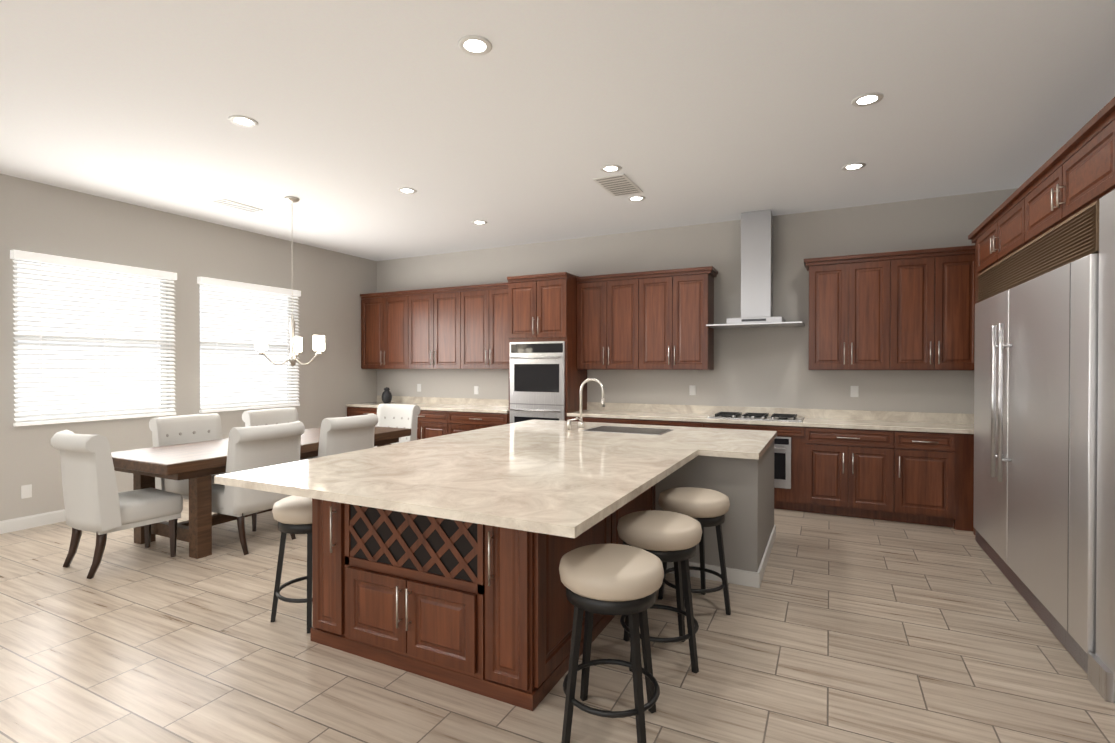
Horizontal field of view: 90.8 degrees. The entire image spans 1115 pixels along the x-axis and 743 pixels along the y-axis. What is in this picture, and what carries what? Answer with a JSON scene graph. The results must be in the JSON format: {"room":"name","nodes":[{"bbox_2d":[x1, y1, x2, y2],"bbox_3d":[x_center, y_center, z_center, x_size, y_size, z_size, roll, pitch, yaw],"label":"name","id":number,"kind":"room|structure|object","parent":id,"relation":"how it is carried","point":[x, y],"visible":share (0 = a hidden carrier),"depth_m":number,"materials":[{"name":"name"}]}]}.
{"room":"kitchen","nodes":[
{"label":"kitchen","id":0,"kind":"room"},
{"bbox_2d":[0,174,375,520],"bbox_3d":[-5.414,-0.151,4.170,0.200,3.200,11.150,0,1,26],"label":"wall","id":1,"kind":"structure","parent":0,"point":[36,217],"depth_m":6.18,"materials":[{"name":"paint"}]},
{"bbox_2d":[21,484,31,498],"bbox_3d":[-4.871,1.102,5.042,0.007,0.120,0.076,0,1,26],"label":"electrical outlet","id":2,"kind":"object","parent":1,"relation":"attached to","point":[26,491],"visible":1,"depth_m":5.04,"materials":[{"name":"white plastic"}]},
{"bbox_2d":[0,509,65,533],"bbox_3d":[-5.495,1.396,3.776,0.015,0.112,10.150,0,1,26],"label":"baseboard","id":3,"kind":"structure","parent":1,"relation":"attached to","point":[23,523],"depth_m":5.07,"materials":[{"name":"white wood"}]},
{"bbox_2d":[14,259,166,422],"bbox_3d":[-4.678,-0.302,5.590,0.138,1.537,1.306,0,1,26],"label":"window","id":4,"kind":"structure","parent":1,"relation":"in","point":[87,334],"depth_m":5.53,"materials":[{"name":"white"}]},
{"bbox_2d":[10,250,176,425],"bbox_3d":[-4.580,-0.303,5.541,0.073,1.580,1.370,0,1,26],"label":"window blind","id":5,"kind":"object","parent":4,"relation":"attached to","point":[40,258],"visible":1,"depth_m":5.44,"materials":[{"name":"white plastic"}]},
{"bbox_2d":[200,284,294,409],"bbox_3d":[-3.960,-0.315,7.036,0.138,1.537,1.276,0,1,26],"label":"window","id":6,"kind":"structure","parent":1,"relation":"in","point":[243,341],"depth_m":7.00,"materials":[{"name":"white"}]},
{"bbox_2d":[197,277,300,412],"bbox_3d":[-3.862,-0.315,6.988,0.073,1.580,1.340,0,1,26],"label":"window blind","id":7,"kind":"object","parent":6,"relation":"attached to","point":[221,283],"visible":0.96,"depth_m":6.88,"materials":[{"name":"white plastic"}]},
{"bbox_2d":[0,499,1114,742],"bbox_3d":[-1.517,1.515,2.252,8.900,0.100,11.150,0,1,26],"label":"floor","id":8,"kind":"structure","parent":0,"point":[842,629],"depth_m":2.78,"materials":[{"name":"tile"}]},
{"bbox_2d":[51,430,182,578],"bbox_3d":[-3.339,0.947,4.163,0.590,1.019,0.695,0,1,31],"label":"chair","id":9,"kind":"object","parent":8,"relation":"on","point":[98,504],"visible":1,"depth_m":3.89,"materials":[{"name":"grey fabric"}]},
{"bbox_2d":[149,413,225,498],"bbox_3d":[-3.410,0.938,5.245,0.695,1.019,0.590,0,1,26],"label":"chair","id":10,"kind":"object","parent":8,"relation":"on","point":[174,430],"visible":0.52,"depth_m":5.25,"materials":[{"name":"grey fabric"}]},
{"bbox_2d":[212,421,304,554],"bbox_3d":[-2.576,0.943,4.642,0.695,1.019,0.590,0,1,26],"label":"chair","id":11,"kind":"object","parent":8,"relation":"on","point":[252,447],"visible":0.6,"depth_m":4.39,"materials":[{"name":"grey fabric"}]},
{"bbox_2d":[111,426,410,558],"bbox_3d":[-2.724,1.051,5.386,1.050,0.775,2.600,0,1,26],"label":"dining table","id":12,"kind":"object","parent":8,"relation":"on","point":[198,465],"visible":0.42,"depth_m":4.35,"materials":[{"name":"brown wood"}]},
{"bbox_2d":[242,407,317,460],"bbox_3d":[-3.010,0.931,6.051,0.695,1.019,0.590,0,1,26],"label":"chair","id":13,"kind":"object","parent":8,"relation":"on","point":[260,417],"visible":0.17,"depth_m":6.13,"materials":[{"name":"grey fabric"}]},
{"bbox_2d":[270,495,312,632],"bbox_3d":[-1.456,1.106,3.273,0.430,0.704,0.430,0,1,26],"label":"stool","id":14,"kind":"object","parent":8,"relation":"on","point":[292,514],"visible":0.46,"depth_m":3.10,"materials":[{"name":"beige leather"}]},
{"bbox_2d":[318,413,377,456],"bbox_3d":[-2.190,0.936,5.421,0.695,1.019,0.590,0,1,26],"label":"chair","id":15,"kind":"object","parent":8,"relation":"on","point":[338,435],"visible":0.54,"depth_m":5.17,"materials":[{"name":"grey fabric"}]},
{"bbox_2d":[347,407,377,416],"bbox_3d":[-2.641,0.973,8.446,0.955,0.880,0.638,0,1,26],"label":"base cabinet","id":16,"kind":"object","parent":8,"relation":"on","point":[351,411],"depth_m":8.25,"materials":[{"name":"brown wood"}]},
{"bbox_2d":[374,404,419,446],"bbox_3d":[-2.095,0.925,6.733,0.590,1.019,0.695,0,1,26],"label":"chair","id":17,"kind":"object","parent":8,"relation":"on","point":[398,415],"visible":0.46,"depth_m":6.89,"materials":[{"name":"grey fabric"}]},
{"bbox_2d":[417,407,449,439],"bbox_3d":[-1.786,0.977,8.022,0.954,0.880,0.638,0,1,26],"label":"base cabinet","id":18,"kind":"object","parent":8,"relation":"on","point":[430,424],"depth_m":7.64,"materials":[{"name":"brown wood"}]},
{"bbox_2d":[450,411,508,433],"bbox_3d":[-0.931,0.980,7.598,0.955,0.880,0.638,0,1,26],"label":"base cabinet","id":19,"kind":"object","parent":8,"relation":"on","point":[460,421],"depth_m":7.32,"materials":[{"name":"brown wood"}]},
{"bbox_2d":[346,403,508,410],"bbox_3d":[-1.788,0.516,8.013,2.864,0.039,0.648,0,1,26],"label":"countertop","id":20,"kind":"structure","parent":19,"relation":"on","point":[425,406],"depth_m":7.83,"materials":[{"name":"beige stone"}]},
{"bbox_2d":[381,387,391,402],"bbox_3d":[-2.645,0.366,8.522,0.160,0.250,0.160,0,1,26],"label":"jar","id":21,"kind":"object","parent":20,"relation":"on","point":[386,396],"visible":1,"depth_m":8.47,"materials":[{"name":"grey ceramic"}]},
{"bbox_2d":[311,438,775,710],"bbox_3d":[0.276,1.012,3.877,2.105,0.879,3.158,0,1,26],"label":"kitchen island","id":22,"kind":"object","parent":8,"relation":"on","point":[437,558],"depth_m":2.63,"materials":[{"name":"cherry wood"},{"name":"marble"}]},
{"bbox_2d":[214,419,776,544],"bbox_3d":[0.076,0.582,3.837,2.440,0.100,3.420,0,1,26],"label":"island countertop","id":23,"kind":"structure","parent":22,"relation":"on","point":[560,479],"depth_m":3.05,"materials":[{"name":"beige stone"}]},
{"bbox_2d":[507,272,586,423],"bbox_3d":[-0.137,0.104,7.162,0.840,2.640,0.701,0,1,26],"label":"tall cabinet","id":24,"kind":"object","parent":8,"relation":"on","point":[547,378],"visible":0.73,"depth_m":6.89,"materials":[{"name":"brown wood"}]},
{"bbox_2d":[567,415,629,423],"bbox_3d":[0.621,0.987,6.825,0.816,0.880,0.644,0,1,26],"label":"base cabinet","id":25,"kind":"object","parent":8,"relation":"on","point":[585,418],"depth_m":6.53,"materials":[{"name":"brown wood"}]},
{"bbox_2d":[559,544,663,742],"bbox_3d":[0.220,1.114,2.263,0.430,0.704,0.430,0,1,16],"label":"stool","id":26,"kind":"object","parent":8,"relation":"on","point":[611,579],"visible":1,"depth_m":2.15,"materials":[{"name":"beige leather"}]},
{"bbox_2d":[617,510,701,672],"bbox_3d":[0.522,1.109,2.828,0.430,0.704,0.430,0,0,1],"label":"stool","id":27,"kind":"object","parent":8,"relation":"on","point":[669,536],"visible":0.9,"depth_m":2.69,"materials":[{"name":"beige leather"}]},
{"bbox_2d":[630,419,709,427],"bbox_3d":[1.381,0.990,6.448,0.882,0.880,0.644,0,1,26],"label":"base cabinet","id":28,"kind":"object","parent":8,"relation":"on","point":[663,422],"depth_m":6.14,"materials":[{"name":"brown wood"}]},
{"bbox_2d":[658,487,730,619],"bbox_3d":[0.842,1.105,3.406,0.430,0.704,0.430,0,0,-14],"label":"stool","id":29,"kind":"object","parent":8,"relation":"on","point":[704,507],"visible":0.85,"depth_m":3.30,"materials":[{"name":"beige leather"}]},
{"bbox_2d":[710,423,797,510],"bbox_3d":[2.178,0.993,6.053,0.896,0.880,0.644,0,1,26],"label":"base cabinet","id":30,"kind":"object","parent":8,"relation":"on","point":[786,441],"depth_m":5.64,"materials":[{"name":"brown wood"}]},
{"bbox_2d":[798,427,897,520],"bbox_3d":[2.952,0.996,5.669,0.832,0.880,0.644,0,1,26],"label":"base cabinet","id":31,"kind":"object","parent":8,"relation":"on","point":[843,471],"depth_m":5.38,"materials":[{"name":"brown wood"}]},
{"bbox_2d":[567,411,973,434],"bbox_3d":[2.389,0.534,5.942,4.766,0.039,0.648,0,1,26],"label":"countertop","id":32,"kind":"structure","parent":31,"relation":"on","point":[890,424],"depth_m":5.78,"materials":[{"name":"beige stone"}]},
{"bbox_2d":[894,431,957,529],"bbox_3d":[3.540,0.999,5.378,0.480,0.880,0.644,0,1,26],"label":"base cabinet","id":33,"kind":"object","parent":8,"relation":"on","point":[909,467],"depth_m":5.09,"materials":[{"name":"brown wood"}]},
{"bbox_2d":[958,435,973,531],"bbox_3d":[4.146,1.001,5.092,0.860,0.880,0.618,0,1,26],"label":"base cabinet","id":34,"kind":"object","parent":8,"relation":"on","point":[965,443],"depth_m":4.97,"materials":[{"name":"brown wood"}]},
{"bbox_2d":[968,97,1114,534],"bbox_3d":[3.367,0.130,3.447,0.810,2.650,2.872,0,1,26],"label":"surround","id":35,"kind":"object","parent":8,"relation":"on","point":[1074,174],"visible":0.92,"depth_m":3.05,"materials":[{"name":"brown wood"}]},
{"bbox_2d":[973,189,1114,703],"bbox_3d":[3.285,0.320,3.406,0.809,2.270,2.558,0,1,26],"label":"refrigerator","id":36,"kind":"object","parent":8,"relation":"on","point":[1044,447],"visible":1,"depth_m":2.99,"materials":[{"name":"silver metal"}]},
{"bbox_2d":[0,0,1114,260],"bbox_3d":[-1.517,-1.785,2.224,8.900,0.100,11.150,0,1,26],"label":"ceiling","id":37,"kind":"structure","parent":0,"point":[542,112],"depth_m":3.64,"materials":[{"name":"paint"}]},
{"bbox_2d":[213,199,262,212],"bbox_3d":[-3.392,-1.758,5.849,0.200,0.012,0.420,0,1,26],"label":"ceiling vent","id":38,"kind":"object","parent":37,"relation":"in","point":[237,205],"visible":1,"depth_m":5.83,"materials":[{"name":"white metal"}]},
{"bbox_2d":[228,115,257,126],"bbox_3d":[-2.191,-1.744,3.837,0.184,0.007,0.184,0,1,26],"label":"recessed light","id":39,"kind":"object","parent":37,"relation":"in","point":[243,121],"visible":0.98,"depth_m":3.83,"materials":[{"name":"white"}]},
{"bbox_2d":[284,196,299,277],"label":"chandelier rod","id":40,"kind":"object","parent":37,"relation":"hanging from","point":[290,199],"depth_m":5.59,"materials":[{"name":"silver metal"}]},
{"bbox_2d":[255,305,324,366],"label":"chandelier","id":41,"kind":"object","parent":40,"relation":"hanging from","point":[261,342],"depth_m":5.54,"materials":[{"name":"silver metal"}]},
{"bbox_2d":[398,188,416,193],"bbox_3d":[-1.463,-1.757,5.351,0.184,0.007,0.184,0,1,26],"label":"recessed light","id":42,"kind":"object","parent":37,"relation":"in","point":[407,190],"visible":1,"depth_m":5.34,"materials":[{"name":"white plastic"}]},
{"bbox_2d":[458,35,491,55],"bbox_3d":[-0.440,-1.736,2.935,0.184,0.007,0.184,0,1,26],"label":"recessed light","id":43,"kind":"object","parent":37,"relation":"in","point":[474,45],"visible":1,"depth_m":2.93,"materials":[{"name":"white plastic"}]},
{"bbox_2d":[472,220,486,224],"bbox_3d":[-0.926,-1.766,6.524,0.184,0.007,0.184,0,1,26],"label":"recessed light","id":44,"kind":"object","parent":37,"relation":"in","point":[479,222],"visible":0.96,"depth_m":6.52,"materials":[{"name":"white"}]},
{"bbox_2d":[600,165,620,172],"bbox_3d":[0.462,-1.752,4.753,0.184,0.007,0.184,0,1,26],"label":"recessed light","id":45,"kind":"object","parent":37,"relation":"in","point":[610,168],"visible":1,"depth_m":4.75,"materials":[{"name":"white plastic"}]},
{"bbox_2d":[593,174,642,195],"bbox_3d":[0.577,-1.752,5.188,0.300,0.012,0.550,0,1,26],"label":"ceiling vent","id":46,"kind":"object","parent":37,"relation":"in","point":[619,185],"visible":1,"depth_m":5.16,"materials":[{"name":"white metal"}]},
{"bbox_2d":[627,196,644,201],"bbox_3d":[0.804,-1.759,5.600,0.184,0.007,0.184,0,1,26],"label":"recessed light","id":47,"kind":"object","parent":37,"relation":"in","point":[636,198],"visible":1,"depth_m":5.59,"materials":[{"name":"white"}]},
{"bbox_2d":[842,163,865,170],"bbox_3d":[2.537,-1.751,4.707,0.184,0.007,0.184,0,1,26],"label":"recessed light","id":48,"kind":"object","parent":37,"relation":"attached to","point":[852,166],"visible":1,"depth_m":4.70,"materials":[{"name":"white"}]},
{"bbox_2d":[851,93,883,106],"bbox_3d":[1.987,-1.741,3.529,0.184,0.007,0.184,0,1,26],"label":"recessed light","id":49,"kind":"object","parent":37,"relation":"in","point":[867,99],"visible":1,"depth_m":3.52,"materials":[{"name":"white plastic"}]},
{"bbox_2d":[376,188,1017,413],"bbox_3d":[0.906,-0.176,7.147,8.460,3.200,0.200,0,1,26],"label":"wall","id":50,"kind":"structure","parent":0,"point":[760,366],"depth_m":6.42,"materials":[{"name":"paint"}]},
{"bbox_2d":[361,293,407,368],"bbox_3d":[-2.577,-0.605,8.563,0.955,1.135,0.348,0,1,26],"label":"upper cabinet","id":51,"kind":"object","parent":50,"relation":"attached to","point":[384,316],"depth_m":8.40,"materials":[{"name":"brown wood"}]},
{"bbox_2d":[417,384,420,391],"bbox_3d":[-2.151,0.252,8.549,0.076,0.120,0.008,0,1,26],"label":"electrical outlet","id":52,"kind":"object","parent":50,"relation":"attached to","point":[418,387],"visible":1,"depth_m":8.55,"materials":[{"name":"white plastic"}]},
{"bbox_2d":[408,289,459,368],"bbox_3d":[-1.721,-0.602,8.138,0.956,1.135,0.348,0,1,26],"label":"upper cabinet","id":53,"kind":"object","parent":50,"relation":"attached to","point":[433,314],"depth_m":7.97,"materials":[{"name":"brown wood"}]},
{"bbox_2d":[474,386,478,393],"bbox_3d":[-1.193,0.276,8.074,0.076,0.120,0.008,0,1,26],"label":"electrical outlet","id":54,"kind":"object","parent":50,"relation":"attached to","point":[476,389],"visible":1,"depth_m":8.07,"materials":[{"name":"white plastic"}]},
{"bbox_2d":[460,285,508,368],"bbox_3d":[-0.865,-0.598,7.714,0.955,1.135,0.348,0,1,26],"label":"upper cabinet","id":55,"kind":"object","parent":50,"relation":"attached to","point":[484,341],"depth_m":7.60,"materials":[{"name":"brown wood"}]},
{"bbox_2d":[576,273,639,368],"bbox_3d":[0.686,-0.592,6.945,0.819,1.135,0.348,0,1,26],"label":"upper cabinet","id":56,"kind":"object","parent":50,"relation":"attached to","point":[608,308],"depth_m":6.78,"materials":[{"name":"brown wood"}]},
{"bbox_2d":[378,395,973,422],"bbox_3d":[0.866,0.455,7.047,8.478,0.100,0.020,0,1,26],"label":"countertop","id":57,"kind":"structure","parent":50,"relation":"attached to","point":[799,413],"depth_m":6.31,"materials":[{"name":"beige stone"}]},
{"bbox_2d":[640,269,715,369],"bbox_3d":[1.420,-0.589,6.581,0.819,1.135,0.348,0,1,26],"label":"upper cabinet","id":58,"kind":"object","parent":50,"relation":"attached to","point":[676,307],"depth_m":6.41,"materials":[{"name":"brown wood"}]},
{"bbox_2d":[689,385,695,394],"bbox_3d":[1.639,0.228,6.670,0.076,0.120,0.008,0,1,26],"label":"electrical outlet","id":59,"kind":"object","parent":50,"relation":"attached to","point":[692,389],"visible":1,"depth_m":6.67,"materials":[{"name":"white plastic"}]},
{"bbox_2d":[706,209,804,328],"bbox_3d":[2.197,-1.134,6.096,0.980,1.263,0.518,0,1,26],"label":"range hood","id":60,"kind":"object","parent":50,"relation":"attached to","point":[756,269],"visible":1,"depth_m":6.05,"materials":[{"name":"silver metal"}]},
{"bbox_2d":[808,253,891,369],"bbox_3d":[3.048,-0.582,5.774,0.735,1.135,0.348,0,1,26],"label":"upper cabinet","id":61,"kind":"object","parent":50,"relation":"attached to","point":[850,298],"depth_m":5.61,"materials":[{"name":"brown wood"}]},
{"bbox_2d":[850,386,858,396],"bbox_3d":[3.188,0.214,5.901,0.076,0.120,0.008,0,1,26],"label":"electrical outlet","id":62,"kind":"object","parent":50,"relation":"attached to","point":[854,391],"visible":1,"depth_m":5.90,"materials":[{"name":"white plastic"}]},
{"bbox_2d":[892,249,974,369],"bbox_3d":[3.706,-0.579,5.448,0.735,1.135,0.348,0,1,26],"label":"upper cabinet","id":63,"kind":"object","parent":50,"relation":"attached to","point":[907,310],"depth_m":5.30,"materials":[{"name":"brown wood"}]}
]}

